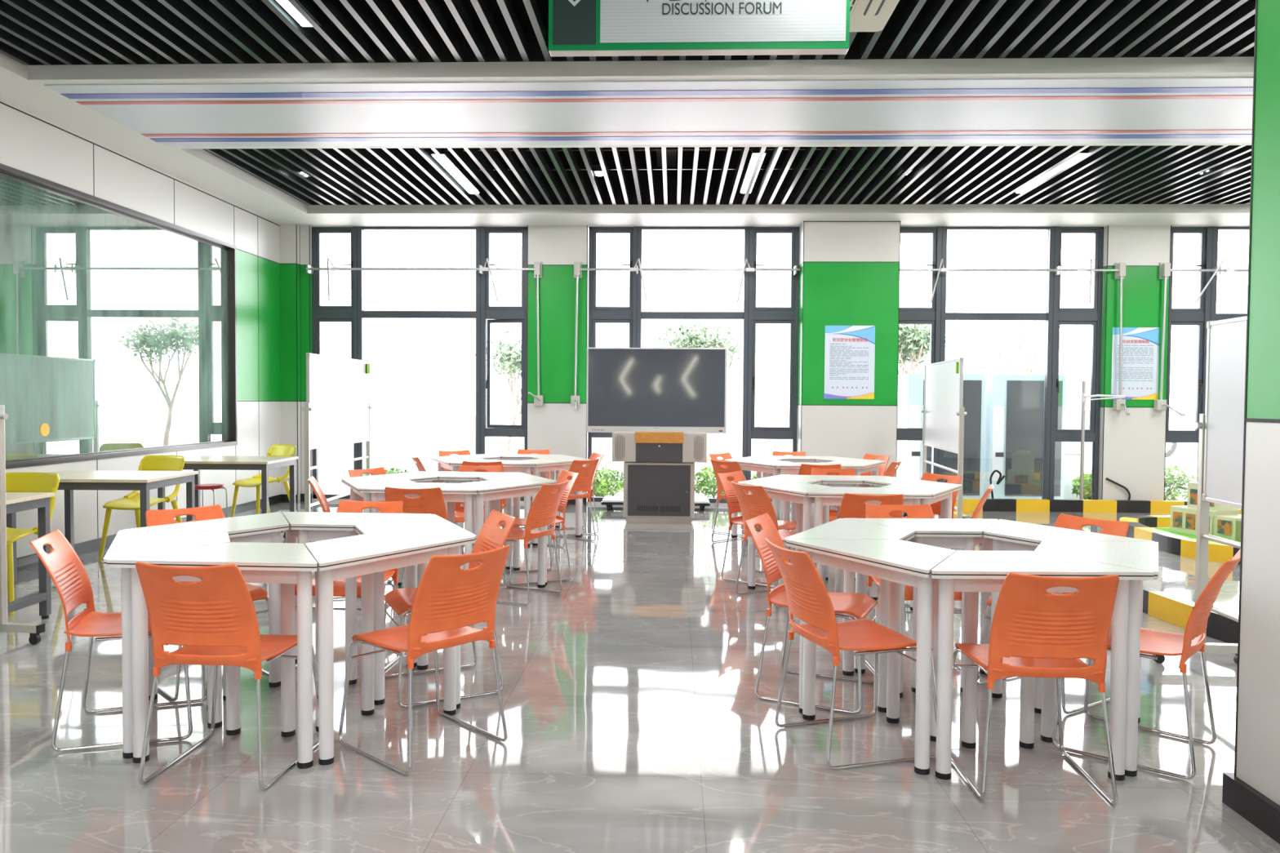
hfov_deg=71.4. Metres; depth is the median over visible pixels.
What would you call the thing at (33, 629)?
whiteboard
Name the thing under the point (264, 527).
desk
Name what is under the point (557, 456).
desk
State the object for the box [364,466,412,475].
bush
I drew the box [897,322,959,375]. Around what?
tree
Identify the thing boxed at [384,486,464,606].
chair
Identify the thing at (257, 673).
socket
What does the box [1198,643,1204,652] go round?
socket
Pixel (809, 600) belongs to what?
chair
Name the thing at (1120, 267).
opener
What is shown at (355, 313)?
window
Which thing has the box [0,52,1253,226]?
ceiling
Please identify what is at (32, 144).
wall
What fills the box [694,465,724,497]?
bush
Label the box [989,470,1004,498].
cable loop
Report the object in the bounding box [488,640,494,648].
socket
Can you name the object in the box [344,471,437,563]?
desk
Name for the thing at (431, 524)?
desk
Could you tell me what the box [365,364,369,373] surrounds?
eraser
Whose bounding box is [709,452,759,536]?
chair
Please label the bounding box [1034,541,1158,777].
desk
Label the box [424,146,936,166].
ceiling
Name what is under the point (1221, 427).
whiteboard
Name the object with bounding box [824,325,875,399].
poster
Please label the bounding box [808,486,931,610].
desk
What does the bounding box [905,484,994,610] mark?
chair
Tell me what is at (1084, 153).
ceiling lamp
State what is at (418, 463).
chair
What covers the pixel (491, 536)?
chair
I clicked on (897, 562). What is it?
desk
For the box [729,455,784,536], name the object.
desk
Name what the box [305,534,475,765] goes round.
desk
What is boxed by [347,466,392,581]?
chair
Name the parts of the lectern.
drawer, door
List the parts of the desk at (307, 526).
leg, leg, leg, leg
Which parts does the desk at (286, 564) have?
leg, leg, leg, leg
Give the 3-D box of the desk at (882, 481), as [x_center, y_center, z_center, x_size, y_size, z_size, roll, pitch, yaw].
[1.896,0.774,6.524,0.421,0.750,0.768,0,2,-27]
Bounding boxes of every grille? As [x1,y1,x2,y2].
[615,435,624,460]
[693,436,703,460]
[849,0,857,17]
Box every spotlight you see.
[300,168,311,176]
[593,164,604,176]
[897,164,912,175]
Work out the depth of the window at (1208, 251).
10.97 m
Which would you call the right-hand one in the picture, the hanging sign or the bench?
the bench
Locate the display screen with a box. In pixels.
[586,346,727,511]
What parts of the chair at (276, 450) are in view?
leg, leg, seat, post, rail, post, leg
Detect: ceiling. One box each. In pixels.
[0,0,1255,204]
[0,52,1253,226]
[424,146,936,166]
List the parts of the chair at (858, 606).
backrest, sled frame, seat, sled frame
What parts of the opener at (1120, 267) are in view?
scissor arm, drive rod, scissor arm, crank handle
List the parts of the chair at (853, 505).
sled frame, backrest, sled frame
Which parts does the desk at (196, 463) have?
leg, leg, frame, leg, leg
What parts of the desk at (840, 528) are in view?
leg, leg, leg, leg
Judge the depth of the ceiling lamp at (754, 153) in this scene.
8.65 m
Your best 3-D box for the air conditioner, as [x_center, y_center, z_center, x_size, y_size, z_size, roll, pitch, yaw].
[0.925,-2.323,4.761,0.950,0.067,0.950,0,2,2]
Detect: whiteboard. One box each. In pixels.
[0,404,44,644]
[280,352,373,538]
[902,357,982,544]
[1152,315,1246,664]
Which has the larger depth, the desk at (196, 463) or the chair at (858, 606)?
the desk at (196, 463)
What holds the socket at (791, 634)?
attached to the chair at (809, 600)
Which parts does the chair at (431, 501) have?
sled frame, backrest, sled frame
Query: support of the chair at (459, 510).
on the floor
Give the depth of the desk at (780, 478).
6.55 m
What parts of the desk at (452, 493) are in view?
leg, leg, leg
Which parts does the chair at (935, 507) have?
backrest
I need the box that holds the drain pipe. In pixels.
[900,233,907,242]
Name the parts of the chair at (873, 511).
sled frame, backrest, seat, sled frame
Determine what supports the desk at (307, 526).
on the floor
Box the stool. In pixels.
[194,484,227,517]
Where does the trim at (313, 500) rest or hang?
attached to the wall at (849, 273)
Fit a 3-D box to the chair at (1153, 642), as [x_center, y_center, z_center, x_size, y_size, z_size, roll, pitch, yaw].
[1.954,0.849,3.411,0.569,0.787,0.464,2,2,41]
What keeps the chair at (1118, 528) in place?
on the floor
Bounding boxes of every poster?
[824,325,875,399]
[1111,327,1159,399]
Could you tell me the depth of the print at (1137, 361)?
10.92 m
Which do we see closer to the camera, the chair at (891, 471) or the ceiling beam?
the ceiling beam
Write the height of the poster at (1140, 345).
0.883 m
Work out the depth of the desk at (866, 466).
8.41 m
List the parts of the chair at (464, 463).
backrest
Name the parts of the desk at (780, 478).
leg, leg, leg, leg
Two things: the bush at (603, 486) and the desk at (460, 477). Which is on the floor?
the desk at (460, 477)
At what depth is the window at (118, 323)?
7.90 m
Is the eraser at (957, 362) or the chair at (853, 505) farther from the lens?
the eraser at (957, 362)
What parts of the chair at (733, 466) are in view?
backrest, sled frame, sled frame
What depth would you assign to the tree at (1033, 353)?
18.23 m
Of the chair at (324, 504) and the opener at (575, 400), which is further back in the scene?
the opener at (575, 400)
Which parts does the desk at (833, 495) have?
leg, leg, leg, leg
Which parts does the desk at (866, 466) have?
leg, leg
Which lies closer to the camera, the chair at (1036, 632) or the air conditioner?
the chair at (1036, 632)
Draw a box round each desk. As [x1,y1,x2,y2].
[5,470,198,584]
[5,492,55,618]
[103,530,230,759]
[106,542,317,768]
[123,511,288,700]
[157,455,298,521]
[282,511,429,684]
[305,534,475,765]
[341,478,415,588]
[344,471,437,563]
[355,514,475,709]
[360,482,477,568]
[425,471,518,569]
[431,457,487,525]
[440,453,500,471]
[450,459,534,546]
[460,480,556,587]
[479,472,556,585]
[490,453,555,525]
[520,458,589,546]
[531,454,589,536]
[724,459,793,537]
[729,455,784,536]
[737,482,832,589]
[738,475,821,568]
[756,455,827,519]
[776,462,861,520]
[784,518,914,713]
[786,538,955,775]
[787,475,881,580]
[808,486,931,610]
[815,456,883,510]
[826,460,885,510]
[844,518,997,693]
[863,475,959,518]
[880,484,961,549]
[931,551,1154,781]
[983,519,1154,713]
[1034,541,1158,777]
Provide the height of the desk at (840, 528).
0.750 m
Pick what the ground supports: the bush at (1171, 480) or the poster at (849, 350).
the bush at (1171, 480)
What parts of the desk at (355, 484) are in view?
leg, leg, leg, leg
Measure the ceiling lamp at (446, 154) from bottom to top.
0.074 m
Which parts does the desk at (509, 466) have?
leg, leg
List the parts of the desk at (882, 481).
leg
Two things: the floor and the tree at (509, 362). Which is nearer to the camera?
the floor
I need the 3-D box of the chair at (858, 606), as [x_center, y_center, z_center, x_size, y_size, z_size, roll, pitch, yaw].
[0.780,0.820,4.082,0.569,0.787,0.464,1,2,25]
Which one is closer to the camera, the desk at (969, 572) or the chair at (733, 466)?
the desk at (969, 572)
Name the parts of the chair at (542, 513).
sled frame, seat, sled frame, backrest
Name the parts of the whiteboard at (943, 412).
post, board frame, post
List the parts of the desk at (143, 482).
leg, leg, frame, leg, leg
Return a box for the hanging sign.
[548,0,849,56]
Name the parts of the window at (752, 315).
handle, pane, handle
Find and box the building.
[1169,482,1241,542]
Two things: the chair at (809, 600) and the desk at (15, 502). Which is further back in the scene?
the desk at (15, 502)
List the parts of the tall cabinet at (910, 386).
panel, glass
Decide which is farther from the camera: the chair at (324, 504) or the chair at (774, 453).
the chair at (774, 453)
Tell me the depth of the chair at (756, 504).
5.88 m
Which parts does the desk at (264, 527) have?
leg, leg, leg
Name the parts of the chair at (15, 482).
leg, seat, rail, post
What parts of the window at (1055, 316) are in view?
handle, pane, pane, handle, handle, pane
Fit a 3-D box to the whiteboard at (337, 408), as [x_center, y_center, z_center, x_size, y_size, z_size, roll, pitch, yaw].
[-3.095,0.158,9.210,0.480,1.748,1.808,0,2,1]
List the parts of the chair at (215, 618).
sled frame, backrest, seat, sled frame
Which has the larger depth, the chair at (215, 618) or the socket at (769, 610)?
the socket at (769, 610)
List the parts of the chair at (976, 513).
sled frame, backrest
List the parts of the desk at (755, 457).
leg, leg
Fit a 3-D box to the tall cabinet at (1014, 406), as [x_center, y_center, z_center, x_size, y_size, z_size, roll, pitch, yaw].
[5.187,0.158,12.220,0.970,1.720,0.714,0,2,2]
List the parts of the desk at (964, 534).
leg, leg, leg, leg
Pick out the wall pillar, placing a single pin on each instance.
(1252, 791)
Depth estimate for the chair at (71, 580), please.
3.52 m
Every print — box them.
[829,343,868,379]
[1115,345,1153,381]
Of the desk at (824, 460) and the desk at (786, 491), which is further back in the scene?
the desk at (824, 460)
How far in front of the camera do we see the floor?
3.38 m
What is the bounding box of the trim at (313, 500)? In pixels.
[311,498,791,506]
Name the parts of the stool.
leg, seat, leg, leg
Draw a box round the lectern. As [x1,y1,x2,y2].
[612,431,706,524]
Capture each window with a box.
[0,163,237,468]
[311,226,527,501]
[587,226,799,503]
[897,226,1103,499]
[1165,226,1248,482]
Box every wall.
[0,98,280,558]
[279,221,1171,502]
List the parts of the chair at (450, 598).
sled frame, seat, backrest, sled frame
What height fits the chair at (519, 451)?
0.787 m
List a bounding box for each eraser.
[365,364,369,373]
[955,361,958,373]
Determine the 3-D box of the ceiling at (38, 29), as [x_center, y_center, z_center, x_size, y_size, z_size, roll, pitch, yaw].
[2.139,-2.687,2.523,13.955,0.785,17.360,0,2,2]
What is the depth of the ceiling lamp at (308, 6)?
5.20 m
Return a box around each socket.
[65,642,71,651]
[152,666,159,676]
[254,670,261,679]
[407,659,413,669]
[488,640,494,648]
[766,608,771,616]
[788,631,794,639]
[832,656,839,666]
[986,679,994,689]
[1097,682,1105,693]
[1179,663,1186,673]
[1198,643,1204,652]
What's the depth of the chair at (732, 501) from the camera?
6.65 m
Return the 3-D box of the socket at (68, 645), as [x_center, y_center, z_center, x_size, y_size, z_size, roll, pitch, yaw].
[-2.153,0.830,3.355,0.020,0.030,0.018,0,2,-19]
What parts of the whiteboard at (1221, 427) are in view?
pivot knob, post, board frame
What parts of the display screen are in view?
foot frame, screen panel, casing, foot frame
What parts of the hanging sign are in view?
panel, message panel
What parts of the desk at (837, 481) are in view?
leg, leg, leg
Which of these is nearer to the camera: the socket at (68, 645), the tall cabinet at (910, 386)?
the socket at (68, 645)
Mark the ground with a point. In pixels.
(394, 438)
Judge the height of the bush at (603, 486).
0.455 m
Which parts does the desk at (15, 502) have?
frame, leg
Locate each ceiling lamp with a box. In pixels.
[275,0,321,26]
[431,147,479,193]
[739,146,766,193]
[1014,146,1088,193]
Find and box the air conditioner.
[849,0,899,31]
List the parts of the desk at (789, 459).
leg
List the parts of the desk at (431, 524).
leg, leg, leg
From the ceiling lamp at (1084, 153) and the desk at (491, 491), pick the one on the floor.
the desk at (491, 491)
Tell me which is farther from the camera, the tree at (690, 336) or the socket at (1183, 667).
the tree at (690, 336)
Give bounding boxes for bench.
[934,498,1241,643]
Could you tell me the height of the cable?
0.294 m
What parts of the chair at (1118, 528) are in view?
sled frame, seat, sled frame, backrest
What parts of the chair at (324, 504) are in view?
backrest, sled frame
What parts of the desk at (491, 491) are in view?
leg, leg, leg, leg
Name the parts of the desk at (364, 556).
leg, leg, leg, leg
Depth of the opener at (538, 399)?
11.12 m
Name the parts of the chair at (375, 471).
backrest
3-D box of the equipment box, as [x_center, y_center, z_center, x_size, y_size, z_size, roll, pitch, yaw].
[6.036,0.386,12.653,0.620,1.250,0.500,0,2,2]
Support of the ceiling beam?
attached to the ceiling at (22, 86)
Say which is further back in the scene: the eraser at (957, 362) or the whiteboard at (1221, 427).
the eraser at (957, 362)
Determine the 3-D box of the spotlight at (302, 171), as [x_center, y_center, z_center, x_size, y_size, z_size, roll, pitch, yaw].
[-3.438,-2.594,9.059,0.100,0.066,0.200,0,2,2]
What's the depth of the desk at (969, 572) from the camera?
3.14 m
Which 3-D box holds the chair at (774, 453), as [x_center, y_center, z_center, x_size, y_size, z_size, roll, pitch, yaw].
[1.580,0.666,9.344,0.464,0.787,0.569,1,2,5]
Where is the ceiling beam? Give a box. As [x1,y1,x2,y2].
[44,76,1253,146]
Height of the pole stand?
1.600 m
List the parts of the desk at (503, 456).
leg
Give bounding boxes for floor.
[0,501,1279,852]
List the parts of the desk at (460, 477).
leg, leg, leg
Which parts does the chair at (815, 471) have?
seat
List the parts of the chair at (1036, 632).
sled frame, seat, backrest, sled frame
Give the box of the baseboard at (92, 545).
[16,493,586,571]
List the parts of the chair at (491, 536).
seat, sled frame, sled frame, backrest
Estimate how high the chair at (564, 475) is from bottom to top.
0.787 m
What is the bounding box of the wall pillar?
[1222,0,1279,844]
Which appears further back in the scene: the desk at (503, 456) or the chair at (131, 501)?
the desk at (503, 456)
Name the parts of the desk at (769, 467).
leg, leg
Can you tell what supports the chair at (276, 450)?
on the floor
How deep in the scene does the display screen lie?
10.59 m
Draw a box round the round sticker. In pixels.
[40,423,49,435]
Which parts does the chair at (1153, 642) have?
sled frame, sled frame, seat, backrest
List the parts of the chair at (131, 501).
leg, post, leg, seat, rail, post, leg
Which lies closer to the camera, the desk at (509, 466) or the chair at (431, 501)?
the chair at (431, 501)
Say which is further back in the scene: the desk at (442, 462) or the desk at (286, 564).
the desk at (442, 462)
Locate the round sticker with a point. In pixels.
(44, 429)
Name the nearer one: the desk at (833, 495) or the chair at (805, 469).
the desk at (833, 495)
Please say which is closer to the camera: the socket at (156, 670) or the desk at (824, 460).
the socket at (156, 670)
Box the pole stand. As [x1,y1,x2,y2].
[1080,380,1125,499]
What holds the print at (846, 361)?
attached to the poster at (849, 350)
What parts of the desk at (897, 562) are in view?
leg, leg, leg, leg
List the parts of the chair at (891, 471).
backrest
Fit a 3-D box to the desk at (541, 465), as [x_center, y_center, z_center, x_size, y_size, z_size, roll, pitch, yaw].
[-0.883,0.696,8.424,0.421,0.750,0.768,2,2,35]
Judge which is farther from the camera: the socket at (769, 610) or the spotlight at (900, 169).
the spotlight at (900, 169)
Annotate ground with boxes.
[318,414,1197,500]
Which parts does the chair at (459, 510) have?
seat, backrest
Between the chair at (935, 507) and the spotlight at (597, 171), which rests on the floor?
the chair at (935, 507)
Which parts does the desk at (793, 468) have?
leg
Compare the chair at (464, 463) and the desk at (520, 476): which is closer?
the desk at (520, 476)
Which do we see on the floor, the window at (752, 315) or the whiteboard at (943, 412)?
the whiteboard at (943, 412)
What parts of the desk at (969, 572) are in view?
leg, leg, leg, leg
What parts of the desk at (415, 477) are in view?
leg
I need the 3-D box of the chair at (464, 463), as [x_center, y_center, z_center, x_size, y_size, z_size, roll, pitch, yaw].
[-1.370,0.685,8.037,0.464,0.787,0.569,0,2,2]
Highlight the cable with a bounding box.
[1106,477,1130,500]
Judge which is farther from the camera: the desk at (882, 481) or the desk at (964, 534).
the desk at (882, 481)
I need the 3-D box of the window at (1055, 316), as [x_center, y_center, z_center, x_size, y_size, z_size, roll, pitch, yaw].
[4.412,-0.738,11.086,2.590,3.470,0.113,0,2,2]
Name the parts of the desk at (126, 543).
leg, leg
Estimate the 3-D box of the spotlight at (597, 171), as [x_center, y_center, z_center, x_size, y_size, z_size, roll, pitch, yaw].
[-0.410,-2.570,8.948,0.100,0.066,0.200,0,2,2]
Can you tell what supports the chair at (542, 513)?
on the floor
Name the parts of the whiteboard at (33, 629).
post, pivot knob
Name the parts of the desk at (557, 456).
leg, leg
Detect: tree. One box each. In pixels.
[467,328,521,453]
[657,319,742,465]
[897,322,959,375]
[986,311,1061,374]
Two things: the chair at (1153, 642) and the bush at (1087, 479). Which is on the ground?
the bush at (1087, 479)
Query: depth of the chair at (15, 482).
5.84 m
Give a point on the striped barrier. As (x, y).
(1156, 528)
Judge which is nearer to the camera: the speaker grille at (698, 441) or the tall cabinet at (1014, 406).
the speaker grille at (698, 441)
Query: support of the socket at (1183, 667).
attached to the chair at (1153, 642)
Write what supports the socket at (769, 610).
attached to the chair at (858, 606)
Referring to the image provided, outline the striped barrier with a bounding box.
[1119,515,1240,564]
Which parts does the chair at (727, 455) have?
backrest, sled frame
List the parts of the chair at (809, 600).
backrest, sled frame, seat, sled frame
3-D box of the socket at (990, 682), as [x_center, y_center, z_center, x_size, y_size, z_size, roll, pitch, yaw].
[1.175,0.864,2.986,0.018,0.030,0.020,1,2,4]
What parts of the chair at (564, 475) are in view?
sled frame, seat, sled frame, backrest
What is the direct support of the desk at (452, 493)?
on the floor
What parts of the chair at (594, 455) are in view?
sled frame, sled frame, backrest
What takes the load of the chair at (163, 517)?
on the floor
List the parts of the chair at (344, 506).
seat, backrest, sled frame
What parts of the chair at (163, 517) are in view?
sled frame, backrest, seat, sled frame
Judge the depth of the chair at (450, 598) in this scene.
3.26 m
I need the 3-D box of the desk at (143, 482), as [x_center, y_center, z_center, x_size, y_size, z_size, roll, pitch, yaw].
[-3.955,0.731,6.589,1.020,0.750,0.740,0,2,-1]
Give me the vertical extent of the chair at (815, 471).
0.787 m
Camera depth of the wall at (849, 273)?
10.94 m
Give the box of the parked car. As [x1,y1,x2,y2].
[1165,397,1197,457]
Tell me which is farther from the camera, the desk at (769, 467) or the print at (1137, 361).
the print at (1137, 361)
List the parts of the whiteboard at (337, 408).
post, pivot knob, board frame, post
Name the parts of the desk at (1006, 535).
leg, leg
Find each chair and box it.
[5,472,59,615]
[29,528,207,751]
[98,455,185,559]
[135,561,319,790]
[145,504,268,701]
[230,444,296,517]
[294,499,405,670]
[306,475,395,599]
[338,544,510,776]
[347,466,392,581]
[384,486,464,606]
[384,509,515,707]
[410,455,426,471]
[438,449,471,471]
[454,465,504,546]
[460,460,513,546]
[472,480,568,605]
[500,469,579,586]
[502,448,550,525]
[530,457,599,546]
[549,452,604,536]
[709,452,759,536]
[710,459,779,548]
[717,470,795,588]
[731,481,831,608]
[744,512,878,714]
[764,538,937,769]
[772,450,805,475]
[790,463,840,510]
[810,467,855,521]
[822,493,906,622]
[834,459,902,510]
[860,453,889,475]
[865,503,979,680]
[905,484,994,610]
[920,472,961,550]
[951,572,1119,805]
[977,513,1128,714]
[1051,548,1240,779]
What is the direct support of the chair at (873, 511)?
on the floor
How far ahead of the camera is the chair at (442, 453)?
9.32 m
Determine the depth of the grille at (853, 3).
4.89 m
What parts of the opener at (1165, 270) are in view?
crank handle, drive rod, scissor arm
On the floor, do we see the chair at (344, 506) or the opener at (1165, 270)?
the chair at (344, 506)
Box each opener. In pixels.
[306,257,543,405]
[570,257,799,412]
[899,258,1131,415]
[1153,258,1248,415]
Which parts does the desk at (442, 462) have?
leg, leg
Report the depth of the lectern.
9.53 m
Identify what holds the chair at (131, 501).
on the floor
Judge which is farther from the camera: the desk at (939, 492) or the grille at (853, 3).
the desk at (939, 492)
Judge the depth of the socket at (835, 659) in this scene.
3.23 m
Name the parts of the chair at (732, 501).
backrest, sled frame, seat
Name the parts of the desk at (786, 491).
leg, leg, leg, leg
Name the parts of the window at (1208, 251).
handle, handle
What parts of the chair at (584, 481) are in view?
sled frame, sled frame, backrest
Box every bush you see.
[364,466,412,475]
[591,466,623,497]
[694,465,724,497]
[751,471,756,479]
[1071,471,1092,499]
[1164,465,1196,500]
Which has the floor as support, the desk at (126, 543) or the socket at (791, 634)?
the desk at (126, 543)
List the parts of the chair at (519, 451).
backrest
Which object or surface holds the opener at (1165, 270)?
attached to the wall at (849, 273)
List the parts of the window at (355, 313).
handle, pane, handle, handle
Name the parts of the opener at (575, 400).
crank handle, scissor arm, drive rod, scissor arm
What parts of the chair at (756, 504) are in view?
backrest, sled frame, seat, sled frame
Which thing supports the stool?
on the floor
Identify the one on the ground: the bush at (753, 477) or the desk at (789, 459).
the bush at (753, 477)
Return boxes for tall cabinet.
[896,373,985,499]
[982,374,1066,499]
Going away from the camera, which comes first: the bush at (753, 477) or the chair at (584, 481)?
the chair at (584, 481)
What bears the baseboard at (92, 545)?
attached to the wall at (32, 144)
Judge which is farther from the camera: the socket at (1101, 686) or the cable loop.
the cable loop
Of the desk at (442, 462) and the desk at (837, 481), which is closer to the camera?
the desk at (837, 481)
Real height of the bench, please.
0.145 m
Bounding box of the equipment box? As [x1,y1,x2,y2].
[1063,409,1092,499]
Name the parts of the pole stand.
arm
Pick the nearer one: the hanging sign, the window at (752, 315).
the hanging sign
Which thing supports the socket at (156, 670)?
attached to the chair at (215, 618)
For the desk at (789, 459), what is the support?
on the floor
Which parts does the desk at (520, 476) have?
leg, leg, leg, leg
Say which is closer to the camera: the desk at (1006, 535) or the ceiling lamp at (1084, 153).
the desk at (1006, 535)
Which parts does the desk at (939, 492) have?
leg, leg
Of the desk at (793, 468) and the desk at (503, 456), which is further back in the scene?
the desk at (503, 456)
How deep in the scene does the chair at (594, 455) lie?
8.86 m
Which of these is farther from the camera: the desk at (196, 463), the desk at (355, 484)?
the desk at (196, 463)
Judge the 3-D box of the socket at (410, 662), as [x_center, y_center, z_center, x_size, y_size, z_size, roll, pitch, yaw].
[-0.816,0.845,3.166,0.020,0.030,0.018,2,2,43]
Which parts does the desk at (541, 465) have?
leg, leg, leg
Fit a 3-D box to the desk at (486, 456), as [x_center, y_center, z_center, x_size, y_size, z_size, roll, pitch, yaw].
[-1.661,0.674,8.971,0.421,0.750,0.768,2,2,35]
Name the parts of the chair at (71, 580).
backrest, seat, sled frame, sled frame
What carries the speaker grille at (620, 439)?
attached to the lectern
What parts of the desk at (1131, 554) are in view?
leg, leg, leg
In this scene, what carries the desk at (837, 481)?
on the floor
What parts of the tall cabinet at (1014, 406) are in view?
panel, glass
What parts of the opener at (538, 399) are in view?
scissor arm, drive rod, scissor arm, crank handle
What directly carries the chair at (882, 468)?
on the floor

